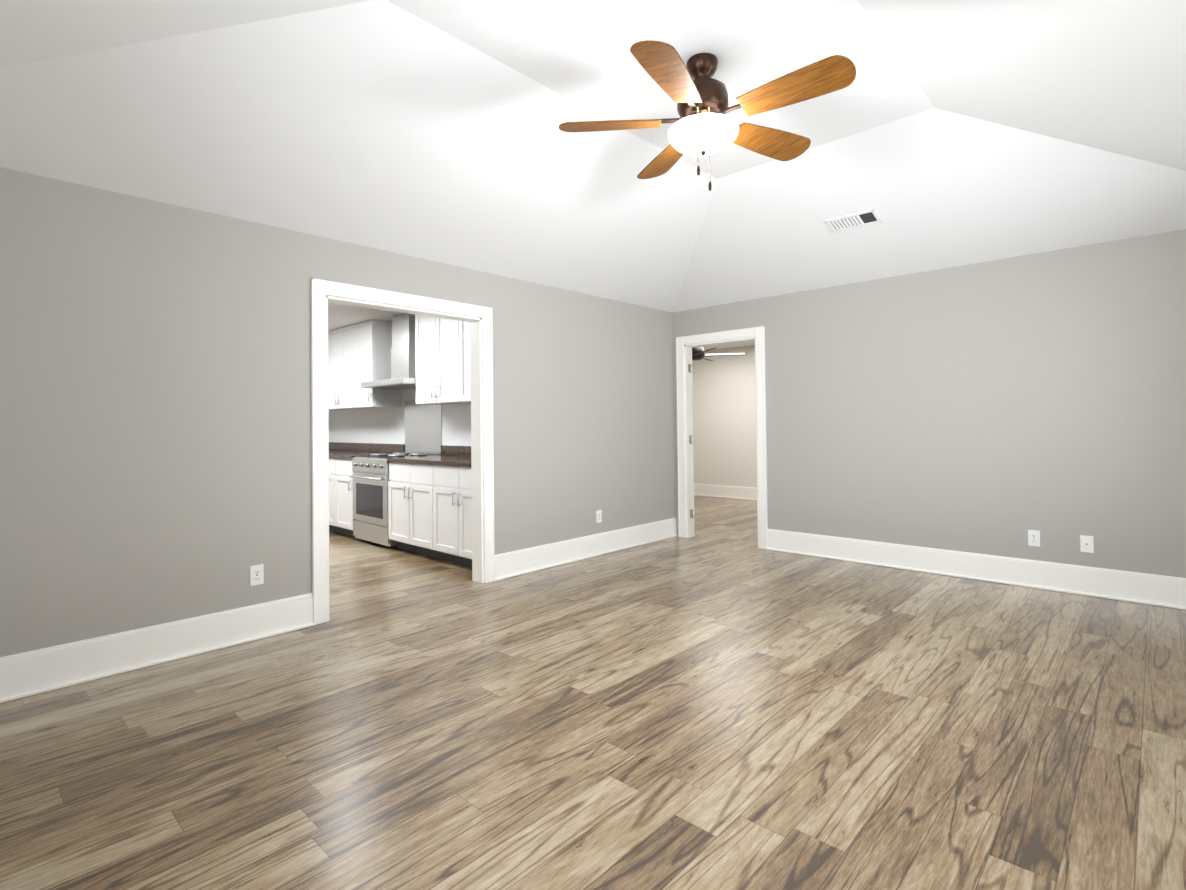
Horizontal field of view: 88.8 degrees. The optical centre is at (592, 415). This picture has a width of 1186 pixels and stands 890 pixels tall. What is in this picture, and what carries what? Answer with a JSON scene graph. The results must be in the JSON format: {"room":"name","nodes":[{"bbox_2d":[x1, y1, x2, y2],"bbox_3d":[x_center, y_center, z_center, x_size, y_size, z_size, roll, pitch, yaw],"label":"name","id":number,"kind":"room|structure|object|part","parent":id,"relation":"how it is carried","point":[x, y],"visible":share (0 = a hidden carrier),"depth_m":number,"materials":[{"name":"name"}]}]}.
{"room":"empty living room","nodes":[
{"label":"empty living room","id":0,"kind":"room"},
{"bbox_2d":[0,167,674,656],"bbox_3d":[-1.228,0.088,4.439,0.120,2.440,6.060,-1,-1,43],"label":"wall","id":1,"kind":"structure","parent":0,"point":[155,419],"depth_m":3.36,"materials":[{"name":"grey paint"}]},
{"bbox_2d":[0,593,313,702],"bbox_3d":[-2.441,1.201,2.999,0.030,0.200,2.065,-1,-1,43],"label":"baseboard","id":2,"kind":"structure","parent":1,"relation":"attached to","point":[31,673],"depth_m":3.13,"materials":[{"name":"white paint"}]},
{"bbox_2d":[250,564,263,585],"bbox_3d":[-1.962,0.933,3.535,0.009,0.116,0.072,-1,-1,43],"label":"electrical outlet","id":3,"kind":"object","parent":1,"relation":"attached to","point":[256,574],"visible":1,"depth_m":3.53,"materials":[{"name":"white plastic"}]},
{"bbox_2d":[311,278,494,625],"bbox_3d":[-1.323,0.227,4.330,0.166,2.160,1.400,-1,-1,43],"label":"door frame","id":4,"kind":"structure","parent":1,"relation":"attached to","point":[321,289],"depth_m":4.26,"materials":[{"name":"white paint"}]},
{"bbox_2d":[495,518,676,580],"bbox_3d":[0.062,1.212,5.683,0.030,0.200,2.475,-1,-1,43],"label":"baseboard","id":5,"kind":"structure","parent":1,"relation":"attached to","point":[521,562],"depth_m":5.47,"materials":[{"name":"white paint"}]},
{"bbox_2d":[596,510,601,522],"bbox_3d":[0.057,0.952,5.699,0.009,0.116,0.072,-1,-1,43],"label":"electrical outlet","id":6,"kind":"object","parent":1,"relation":"attached to","point":[598,516],"visible":1,"depth_m":5.69,"materials":[{"name":"white plastic"}]},
{"bbox_2d":[328,302,404,330],"bbox_3d":[-3.597,-1.141,5.465,4.700,0.100,4.440,-1,-1,43],"label":"ceiling","id":7,"kind":"structure","parent":0,"point":[340,315],"depth_m":6.58,"materials":[{"name":"white paint"}]},
{"bbox_2d":[329,388,470,454],"bbox_3d":[-2.110,0.135,7.027,4.700,2.440,0.120,-1,-1,43],"label":"wall","id":8,"kind":"structure","parent":0,"point":[382,425],"depth_m":7.27,"materials":[{"name":"white paint"}]},
{"bbox_2d":[328,324,371,410],"bbox_3d":[-2.977,-0.572,7.510,0.969,0.985,0.355,-1,-1,43],"label":"upper cabinet","id":9,"kind":"object","parent":8,"relation":"attached to","point":[341,341],"depth_m":7.34,"materials":[{"name":"white paint"}]},
{"bbox_2d":[329,442,404,453],"bbox_3d":[-2.982,0.408,7.740,2.196,0.105,0.020,-1,-1,43],"label":"backsplash","id":10,"kind":"structure","parent":8,"relation":"attached to","point":[381,448],"depth_m":7.54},
{"bbox_2d":[356,320,401,407],"bbox_3d":[-2.532,-0.582,7.095,0.484,0.985,0.355,-1,-1,43],"label":"upper cabinet","id":11,"kind":"object","parent":8,"relation":"attached to","point":[358,353],"depth_m":6.92,"materials":[{"name":"white paint"}]},
{"bbox_2d":[361,313,441,454],"bbox_3d":[-2.071,-0.331,6.567,0.896,1.518,0.498,-1,-1,43],"label":"hood chimney","id":12,"kind":"object","parent":8,"relation":"attached to","point":[423,428],"visible":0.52,"depth_m":6.58,"materials":[{"name":"silver metal"}]},
{"bbox_2d":[415,315,470,404],"bbox_3d":[-1.394,-0.610,6.033,0.826,0.985,0.355,-1,-1,43],"label":"upper cabinet","id":13,"kind":"object","parent":8,"relation":"attached to","point":[442,362],"depth_m":5.89,"materials":[{"name":"white paint"}]},
{"bbox_2d":[441,445,470,456],"bbox_3d":[-1.036,0.360,5.924,1.604,0.105,0.020,-1,-1,43],"label":"backsplash","id":14,"kind":"structure","parent":8,"relation":"attached to","point":[448,451],"depth_m":6.25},
{"bbox_2d":[463,321,470,402],"bbox_3d":[-0.876,-0.623,5.551,0.826,0.985,0.355,-1,-1,43],"label":"upper cabinet","id":15,"kind":"object","parent":8,"relation":"attached to","point":[466,325],"depth_m":5.59,"materials":[{"name":"white paint"}]},
{"bbox_2d":[0,495,1185,889],"bbox_3d":[-0.067,1.337,5.636,9.700,0.050,9.680,-1,-1,43],"label":"floor","id":16,"kind":"structure","parent":0,"point":[720,701],"depth_m":2.35,"materials":[{"name":"brown wood"}]},
{"bbox_2d":[329,458,336,532],"bbox_3d":[-3.022,0.933,7.361,0.997,0.875,0.625,-1,-1,43],"label":"base cabinet","id":17,"kind":"object","parent":16,"relation":"on","point":[332,461],"depth_m":6.90,"materials":[{"name":"white paint"}]},
{"bbox_2d":[337,458,354,537],"bbox_3d":[-2.562,0.921,6.932,0.498,0.875,0.625,-1,-1,43],"label":"base cabinet","id":18,"kind":"object","parent":16,"relation":"on","point":[345,519],"depth_m":6.69,"materials":[{"name":"white paint"}]},
{"bbox_2d":[329,450,376,457],"bbox_3d":[-3.190,0.478,7.515,2.196,0.037,0.633,-1,-1,43],"label":"countertop","id":19,"kind":"structure","parent":18,"relation":"on","point":[332,453],"depth_m":7.14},
{"bbox_2d":[349,452,434,546],"bbox_3d":[-2.123,0.865,6.480,0.756,0.905,0.688,-1,-1,43],"label":"range oven","id":20,"kind":"object","parent":16,"relation":"on","point":[370,476],"visible":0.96,"depth_m":6.25,"materials":[{"name":"silver metal"}]},
{"bbox_2d":[387,461,434,557],"bbox_3d":[-1.508,0.895,5.949,0.861,0.875,0.625,-1,-1,43],"label":"base cabinet","id":21,"kind":"object","parent":16,"relation":"on","point":[429,506],"depth_m":5.72,"materials":[{"name":"white paint"}]},
{"bbox_2d":[387,453,470,464],"bbox_3d":[-1.244,0.430,5.699,1.604,0.037,0.633,-1,-1,43],"label":"countertop","id":22,"kind":"structure","parent":21,"relation":"on","point":[440,460],"depth_m":5.62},
{"bbox_2d":[435,465,471,567],"bbox_3d":[-0.964,0.882,5.442,0.861,0.875,0.625,-1,-1,43],"label":"base cabinet","id":23,"kind":"object","parent":16,"relation":"on","point":[453,483],"depth_m":5.27,"materials":[{"name":"white paint"}]},
{"bbox_2d":[0,0,1185,312],"bbox_3d":[0.522,-1.478,2.896,4.630,0.609,5.970,-1,-1,43],"label":"ceiling","id":24,"kind":"structure","parent":0,"point":[940,134],"depth_m":3.13,"materials":[{"name":"white paint"}]},
{"bbox_2d":[559,40,855,190],"bbox_3d":[0.549,-1.343,2.852,1.301,0.684,1.335,-1,-1,43],"label":"ceiling fan","id":25,"kind":"object","parent":24,"relation":"hanging from","point":[697,93],"visible":1,"depth_m":2.76,"materials":[{"name":"brown wood"}]},
{"bbox_3d":[0.513,-1.514,2.897,0.273,0.340,0.276,-1,-1,43],"label":"motor","id":26,"kind":"part","parent":25,"relation":"part of","materials":[{"name":"brown metal"}]},
{"bbox_3d":[0.524,-1.305,2.879,0.331,0.099,0.331,-1,-1,43],"label":"lamp shade","id":27,"kind":"part","parent":25,"relation":"part of","materials":[{"name":"white glass"}]},
{"bbox_2d":[823,209,881,232],"bbox_3d":[1.906,-1.426,4.454,0.360,0.055,0.164,-1,-1,43],"label":"ceiling vent","id":28,"kind":"object","parent":24,"relation":"in","point":[859,219],"visible":1,"depth_m":4.44,"materials":[{"name":"white metal"}]},
{"bbox_2d":[692,345,756,487],"bbox_3d":[2.796,0.115,9.397,4.440,2.440,0.120,-1,-1,43],"label":"wall","id":29,"kind":"structure","parent":0,"point":[724,423],"depth_m":9.90,"materials":[{"name":"white paint"}]},
{"bbox_2d":[694,483,756,500],"bbox_3d":[2.757,1.234,9.326,4.200,0.200,0.030,-1,-1,43],"label":"baseboard","id":30,"kind":"structure","parent":29,"relation":"attached to","point":[733,492],"depth_m":9.87,"materials":[{"name":"white paint"}]},
{"bbox_2d":[701,341,754,350],"bbox_3d":[1.704,-1.160,8.260,4.440,0.100,3.280,-1,-1,43],"label":"ceiling","id":31,"kind":"structure","parent":0,"point":[734,345],"depth_m":9.53,"materials":[{"name":"white paint"}]},
{"bbox_2d":[692,347,744,360],"bbox_3d":[1.274,-0.911,7.833,1.209,0.400,1.257,-1,-1,43],"label":"ceiling fan","id":32,"kind":"object","parent":31,"relation":"hanging from","point":[698,353],"visible":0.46,"depth_m":7.69,"materials":[{"name":"grey"}]},
{"bbox_2d":[672,229,1185,577],"bbox_3d":[2.606,0.054,5.089,4.840,2.440,0.120,-1,-1,43],"label":"wall","id":33,"kind":"structure","parent":0,"point":[1000,407],"depth_m":4.61,"materials":[{"name":"grey paint"}]},
{"bbox_2d":[676,326,767,549],"bbox_3d":[1.344,0.226,6.262,1.030,2.160,0.166,-1,-1,43],"label":"door frame","id":34,"kind":"structure","parent":33,"relation":"attached to","point":[758,333],"depth_m":6.48,"materials":[{"name":"white paint"}]},
{"bbox_2d":[767,529,1185,609],"bbox_3d":[2.965,1.164,4.647,3.510,0.200,0.030,-1,-1,43],"label":"baseboard","id":35,"kind":"structure","parent":33,"relation":"attached to","point":[1150,589],"depth_m":4.57,"materials":[{"name":"white paint"}]},
{"bbox_2d":[1028,530,1039,546],"bbox_3d":[3.221,0.898,4.422,0.072,0.116,0.009,-1,-1,43],"label":"electrical outlet","id":36,"kind":"object","parent":33,"relation":"attached to","point":[1033,537],"visible":1,"depth_m":4.42,"materials":[{"name":"white plastic"}]},
{"bbox_2d":[1080,535,1093,552],"bbox_3d":[3.441,0.898,4.217,0.072,0.116,0.010,-1,-1,43],"label":"electrical outlet","id":37,"kind":"object","parent":33,"relation":"attached to","point":[1086,543],"visible":1,"depth_m":4.21,"materials":[{"name":"white plastic"}]}
]}

